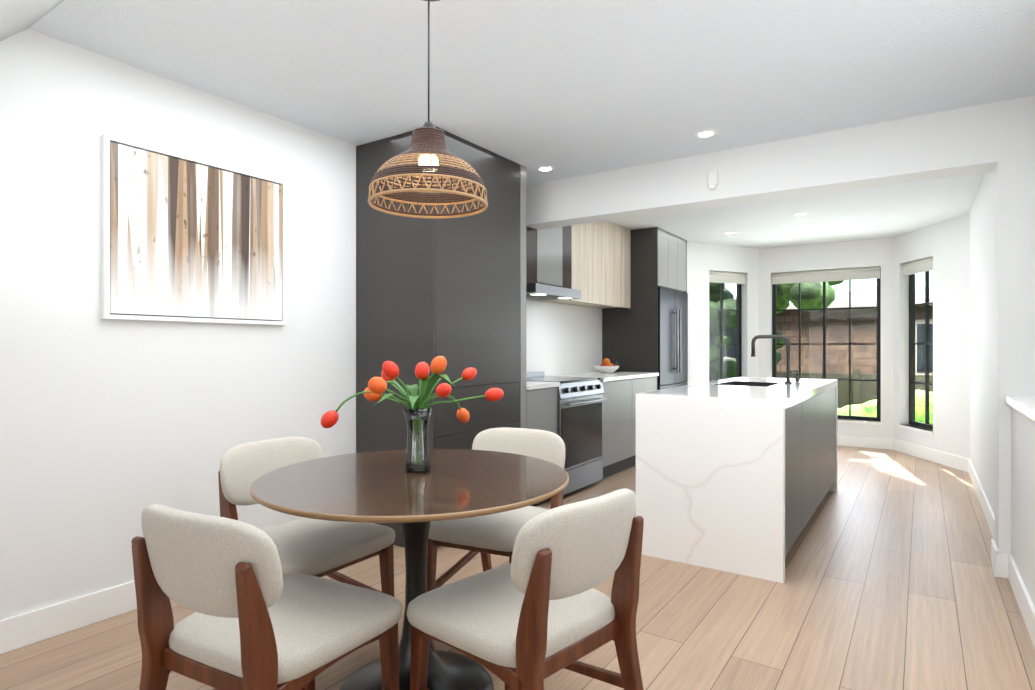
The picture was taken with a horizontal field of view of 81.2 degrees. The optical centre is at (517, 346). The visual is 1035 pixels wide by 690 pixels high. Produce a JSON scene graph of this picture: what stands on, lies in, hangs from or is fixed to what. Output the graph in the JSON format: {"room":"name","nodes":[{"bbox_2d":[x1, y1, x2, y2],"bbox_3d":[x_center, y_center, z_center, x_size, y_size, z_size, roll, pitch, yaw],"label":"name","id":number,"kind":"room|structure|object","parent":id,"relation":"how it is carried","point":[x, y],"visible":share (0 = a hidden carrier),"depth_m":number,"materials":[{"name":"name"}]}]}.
{"room":"kitchen","nodes":[
{"label":"kitchen","id":0,"kind":"room"},
{"bbox_2d":[0,0,63,40],"bbox_3d":[-1.561,-0.983,-0.006,3.350,0.580,3.580,0,0,34],"label":"ceiling","id":1,"kind":"structure","parent":0,"point":[17,16],"depth_m":2.06,"materials":[{"name":"grey paint"}]},
{"bbox_2d":[0,29,601,619],"bbox_3d":[-1.285,-0.041,3.551,0.150,2.460,10.100,0,0,34],"label":"wall","id":2,"kind":"structure","parent":0,"point":[110,429],"depth_m":2.68,"materials":[{"name":"white paint"}]},
{"bbox_2d":[0,581,136,653],"bbox_3d":[-2.481,1.123,1.616,0.014,0.130,5.255,0,0,34],"label":"baseboard","id":3,"kind":"structure","parent":2,"relation":"attached to","point":[31,627],"depth_m":2.51,"materials":[{"name":"white paint"}]},
{"bbox_2d":[101,134,286,324],"bbox_3d":[-1.547,-0.521,2.993,0.032,0.800,0.900,0,0,34],"label":"picture frame","id":4,"kind":"object","parent":2,"relation":"attached to","point":[185,238],"visible":0.98,"depth_m":2.92,"materials":[{"name":"white painted frame"},{"name":"printed artwork"},{"name":"black metal"}]},
{"bbox_2d":[526,226,580,300],"bbox_3d":[0.170,-0.845,5.183,0.447,0.841,0.758,0,0,34],"label":"range hood","id":5,"kind":"object","parent":2,"relation":"attached to","point":[548,263],"visible":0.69,"depth_m":5.10,"materials":[{"name":"silver"}]},
{"bbox_2d":[526,300,605,391],"bbox_3d":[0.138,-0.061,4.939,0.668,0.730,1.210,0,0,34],"label":"backsplash","id":6,"kind":"structure","parent":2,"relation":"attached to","point":[564,340],"depth_m":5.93,"materials":[{"name":"white"}]},
{"bbox_2d":[543,223,594,304],"bbox_3d":[0.464,-0.847,5.714,0.347,0.836,0.443,0,0,34],"label":"upper cabinet","id":7,"kind":"object","parent":2,"relation":"attached to","point":[583,235],"depth_m":5.64,"materials":[{"name":"beige wood"}]},
{"bbox_2d":[578,221,614,307],"bbox_3d":[0.710,-0.847,6.082,0.347,0.836,0.444,0,0,34],"label":"upper cabinet","id":8,"kind":"object","parent":2,"relation":"attached to","point":[601,264],"depth_m":6.02,"materials":[{"name":"beige wood"}]},
{"bbox_2d":[599,224,630,307],"bbox_3d":[0.957,-0.847,6.451,0.347,0.836,0.443,0,0,34],"label":"upper cabinet","id":9,"kind":"object","parent":2,"relation":"attached to","point":[622,235],"depth_m":6.38,"materials":[{"name":"beige wood"}]},
{"bbox_2d":[0,446,1034,689],"bbox_3d":[0.967,1.249,2.825,5.000,0.120,11.600,0,0,34],"label":"floor","id":10,"kind":"structure","parent":0,"point":[892,582],"depth_m":2.66,"materials":[{"name":"brown wood"}]},
{"bbox_2d":[131,504,401,689],"bbox_3d":[-0.659,0.786,1.610,0.501,0.808,0.579,0,0,28],"label":"chair","id":11,"kind":"object","parent":10,"relation":"on","point":[257,620],"visible":1,"depth_m":1.45,"materials":[{"name":"fabric"}]},
{"bbox_2d":[218,437,394,689],"bbox_3d":[-0.833,0.787,2.362,0.579,0.808,0.501,0,0,33],"label":"chair","id":12,"kind":"object","parent":10,"relation":"on","point":[316,547],"visible":0.62,"depth_m":2.31,"materials":[{"name":"fabric"}]},
{"bbox_2d":[250,449,568,689],"bbox_3d":[-0.349,0.813,2.082,1.050,0.750,1.050,0,0,34],"label":"dining table","id":13,"kind":"object","parent":10,"relation":"on","point":[384,486],"visible":0.85,"depth_m":2.01,"materials":[{"name":"brown wood"}]},
{"bbox_2d":[321,356,503,472],"bbox_3d":[-0.349,0.234,2.152,0.497,0.406,0.626,0,0,34],"label":"vase","id":14,"kind":"object","parent":13,"relation":"on","point":[417,410],"visible":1,"depth_m":2.11,"materials":[{"name":"clear glass"}]},
{"bbox_2d":[356,127,525,547],"bbox_3d":[-0.479,-0.038,4.034,0.650,2.459,0.976,0,0,34],"label":"tall cabinet","id":15,"kind":"object","parent":10,"relation":"on","point":[452,291],"visible":0.52,"depth_m":3.71,"materials":[{"name":"grey wood"}]},
{"bbox_2d":[427,427,564,591],"bbox_3d":[-0.076,0.787,2.626,0.501,0.808,0.579,0,0,25],"label":"chair","id":16,"kind":"object","parent":10,"relation":"on","point":[486,536],"visible":0.42,"depth_m":2.51,"materials":[{"name":"fabric"}]},
{"bbox_2d":[407,488,643,689],"bbox_3d":[0.034,0.786,1.701,0.579,0.808,0.501,0,0,45],"label":"chair","id":17,"kind":"object","parent":10,"relation":"on","point":[535,612],"visible":1,"depth_m":1.56,"materials":[{"name":"fabric"}]},
{"bbox_2d":[526,388,557,506],"bbox_3d":[-0.083,0.747,4.626,0.648,0.885,0.441,0,0,34],"label":"base cabinet","id":18,"kind":"object","parent":10,"relation":"on","point":[541,407],"depth_m":4.45,"materials":[{"name":"grey"}]},
{"bbox_2d":[526,372,606,499],"bbox_3d":[0.295,0.710,5.098,0.698,0.960,0.758,0,0,34],"label":"range","id":19,"kind":"object","parent":10,"relation":"on","point":[580,415],"visible":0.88,"depth_m":4.93,"materials":[{"name":"silver metal"}]},
{"bbox_2d":[600,380,633,478],"bbox_3d":[0.650,0.748,5.721,0.648,0.885,0.665,0,0,34],"label":"base cabinet","id":20,"kind":"object","parent":10,"relation":"on","point":[618,409],"depth_m":5.57,"materials":[{"name":"grey wood"}]},
{"bbox_2d":[606,372,637,383],"bbox_3d":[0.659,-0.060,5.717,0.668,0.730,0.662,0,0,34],"label":"countertop","id":21,"kind":"structure","parent":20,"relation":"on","point":[611,378],"depth_m":5.71,"materials":[{"name":"white stone"}]},
{"bbox_2d":[594,358,618,372],"bbox_3d":[0.923,0.194,6.248,0.270,0.153,0.270,0,0,34],"label":"fruit bowl","id":22,"kind":"object","parent":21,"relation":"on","point":[606,366],"visible":1,"depth_m":6.18,"materials":[{"name":"white ceramic"}]},
{"bbox_2d":[602,227,686,389],"bbox_3d":[1.476,-0.037,6.956,0.648,2.458,0.968,0,0,34],"label":"kitchen cabinet","id":23,"kind":"object","parent":10,"relation":"on","point":[630,335],"visible":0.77,"depth_m":6.51,"materials":[{"name":"grey wood"}]},
{"bbox_2d":[634,376,656,465],"bbox_3d":[1.020,0.749,6.274,0.648,0.885,0.666,0,0,34],"label":"base cabinet","id":24,"kind":"object","parent":10,"relation":"on","point":[640,386],"depth_m":5.99,"materials":[{"name":"grey"}]},
{"bbox_2d":[638,372,658,379],"bbox_3d":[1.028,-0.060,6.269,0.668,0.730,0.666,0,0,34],"label":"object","id":25,"kind":"object","parent":24,"relation":"on","point":[641,375],"depth_m":6.14,"materials":[{"name":"white"}]},
{"bbox_2d":[658,287,687,389],"bbox_3d":[1.532,0.279,6.919,0.666,1.825,0.916,0,0,34],"label":"fridge","id":26,"kind":"object","parent":10,"relation":"on","point":[672,338],"visible":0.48,"depth_m":6.69,"materials":[{"name":"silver metal"}]},
{"bbox_2d":[636,377,837,582],"bbox_3d":[1.664,0.729,4.236,0.792,0.921,2.360,0,0,34],"label":"kitchen island","id":27,"kind":"object","parent":10,"relation":"on","point":[737,475],"visible":0.96,"depth_m":3.29,"materials":[{"name":"stone"}]},
{"bbox_2d":[751,335,799,383],"bbox_3d":[1.972,0.090,4.614,0.294,0.358,0.345,0,0,34],"label":"faucet","id":28,"kind":"object","parent":27,"relation":"on","point":[788,369],"visible":1,"depth_m":4.45,"materials":[{"name":"grey metal"}]},
{"bbox_2d":[28,0,1034,248],"bbox_3d":[0.967,-1.331,2.827,5.000,0.120,11.600,0,0,34],"label":"ceiling","id":29,"kind":"structure","parent":0,"point":[568,88],"depth_m":2.79,"materials":[{"name":"white paint"}]},
{"bbox_2d":[368,0,487,218],"bbox_3d":[-0.308,-0.879,2.091,0.411,0.784,0.411,0,0,34],"label":"pendant lamp","id":30,"kind":"object","parent":29,"relation":"hanging from","point":[427,148],"visible":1,"depth_m":2.02,"materials":[{"name":"brown wicker"}]},
{"bbox_2d":[537,166,553,171],"bbox_3d":[0.199,-1.267,4.303,0.128,0.005,0.128,0,0,34],"label":"recessed light","id":31,"kind":"object","parent":29,"relation":"in","point":[545,169],"visible":1,"depth_m":4.30,"materials":[{"name":"white"}]},
{"bbox_2d":[695,130,716,137],"bbox_3d":[1.123,-1.267,3.600,0.128,0.005,0.128,0,0,34],"label":"recessed light","id":32,"kind":"object","parent":29,"relation":"in","point":[706,134],"visible":1,"depth_m":3.60,"materials":[{"name":"white"}]},
{"bbox_2d":[792,213,806,215],"bbox_3d":[2.692,-1.266,5.763,0.128,0.005,0.128,0,0,34],"label":"recessed light","id":33,"kind":"object","parent":29,"relation":"in","point":[797,214],"visible":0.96,"depth_m":5.77,"materials":[{"name":"white"}]},
{"bbox_2d":[687,242,758,384],"bbox_3d":[2.541,-0.038,7.611,1.379,2.460,0.172,0,0,-26],"label":"wall","id":34,"kind":"structure","parent":0,"point":[703,259],"depth_m":7.44,"materials":[{"name":"white paint"}]},
{"bbox_2d":[709,283,741,380],"bbox_3d":[2.601,-0.033,7.694,0.640,1.830,0.045,0,0,-26],"label":"window","id":35,"kind":"structure","parent":34,"relation":"in","point":[738,344],"depth_m":7.80,"materials":[{"name":"black metal"}]},
{"bbox_2d":[709,271,745,283],"bbox_3d":[2.635,-0.873,7.625,0.624,0.141,0.052,0,0,-26],"label":"window blind","id":36,"kind":"object","parent":34,"relation":"attached to","point":[725,277],"visible":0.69,"depth_m":7.61,"materials":[{"name":"grey fabric"}]},
{"bbox_2d":[526,99,1010,552],"bbox_3d":[1.351,-0.041,4.024,2.994,2.460,0.220,0,0,34],"label":"header beam","id":37,"kind":"structure","parent":0,"point":[976,139],"depth_m":3.52,"materials":[{"name":"white paint"}]},
{"bbox_2d":[708,170,717,189],"bbox_3d":[1.269,-1.086,3.925,0.060,0.120,0.037,0,0,34],"label":"smoke detector","id":38,"kind":"object","parent":37,"relation":"attached to","point":[712,179],"visible":1,"depth_m":3.91,"materials":[{"name":"white plastic"}]},
{"bbox_2d":[759,237,893,438],"bbox_3d":[3.779,-0.038,7.458,1.640,2.460,0.172,0,0,34],"label":"wall","id":39,"kind":"structure","parent":0,"point":[879,252],"depth_m":7.23,"materials":[{"name":"white paint"}]},
{"bbox_2d":[772,267,880,420],"bbox_3d":[3.810,-0.033,7.496,1.210,1.830,0.045,0,0,34],"label":"window","id":40,"kind":"structure","parent":39,"relation":"in","point":[878,368],"depth_m":7.37,"materials":[{"name":"black metal"}]},
{"bbox_2d":[771,267,879,283],"bbox_3d":[3.767,-0.874,7.432,1.194,0.141,0.052,0,0,34],"label":"window blind","id":41,"kind":"object","parent":40,"relation":"attached to","point":[831,275],"visible":0.92,"depth_m":7.39,"materials":[{"name":"grey fabric"}]},
{"bbox_2d":[838,435,890,449],"bbox_3d":[3.738,1.127,7.390,1.496,0.130,0.019,0,0,34],"label":"baseboard","id":42,"kind":"structure","parent":39,"relation":"attached to","point":[843,440],"depth_m":7.14,"materials":[{"name":"white paint"}]},
{"bbox_2d":[894,213,969,458],"bbox_3d":[4.391,-0.039,6.343,0.172,2.460,1.438,0,0,3],"label":"wall","id":43,"kind":"structure","parent":0,"point":[945,245],"depth_m":6.11,"materials":[{"name":"white paint"}]},
{"bbox_2d":[902,257,932,275],"bbox_3d":[4.374,-0.874,6.564,0.052,0.141,0.584,0,0,3],"label":"window blind","id":44,"kind":"object","parent":43,"relation":"attached to","point":[918,266],"visible":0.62,"depth_m":6.56,"materials":[{"name":"grey fabric"}]},
{"bbox_2d":[909,271,932,429],"bbox_3d":[4.451,-0.034,6.559,0.045,1.830,0.600,0,0,3],"label":"window","id":45,"kind":"structure","parent":43,"relation":"in","point":[912,382],"depth_m":6.80,"materials":[{"name":"black metal"}]},
{"bbox_2d":[888,438,1034,648],"bbox_3d":[1.578,1.123,2.263,0.660,0.130,10.846,0,0,34],"label":"baseboard","id":46,"kind":"structure","parent":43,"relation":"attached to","point":[1003,565],"depth_m":3.83,"materials":[{"name":"white paint"}]},
{"bbox_2d":[970,95,1034,606],"bbox_3d":[2.084,-0.043,1.326,1.275,2.460,9.850,0,0,34],"label":"wall","id":47,"kind":"structure","parent":0,"point":[1022,288],"depth_m":3.09,"materials":[{"name":"white paint"}]},
{"label":"outside","id":48,"kind":"structure","parent":0,"visible":0},
{"bbox_3d":[8.104,2.048,15.465,24.000,0.100,17.250,0,0,34],"label":"ground","id":49,"kind":"structure","parent":48,"visible":0},
{"bbox_2d":[709,287,932,374],"bbox_3d":[9.002,0.346,13.211,14.000,3.300,6.800,0,0,34],"label":"building","id":50,"kind":"structure","parent":49,"relation":"on","point":[860,352],"depth_m":11.54,"materials":[{"name":"brown brick"}]},
{"bbox_2d":[709,280,932,423],"bbox_3d":[5.189,-0.816,8.415,17.000,5.647,2.495,0,0,34],"label":"garden","id":51,"kind":"object","parent":49,"relation":"on","point":[729,303],"depth_m":9.11,"materials":[{"name":"green plant"}]}
]}

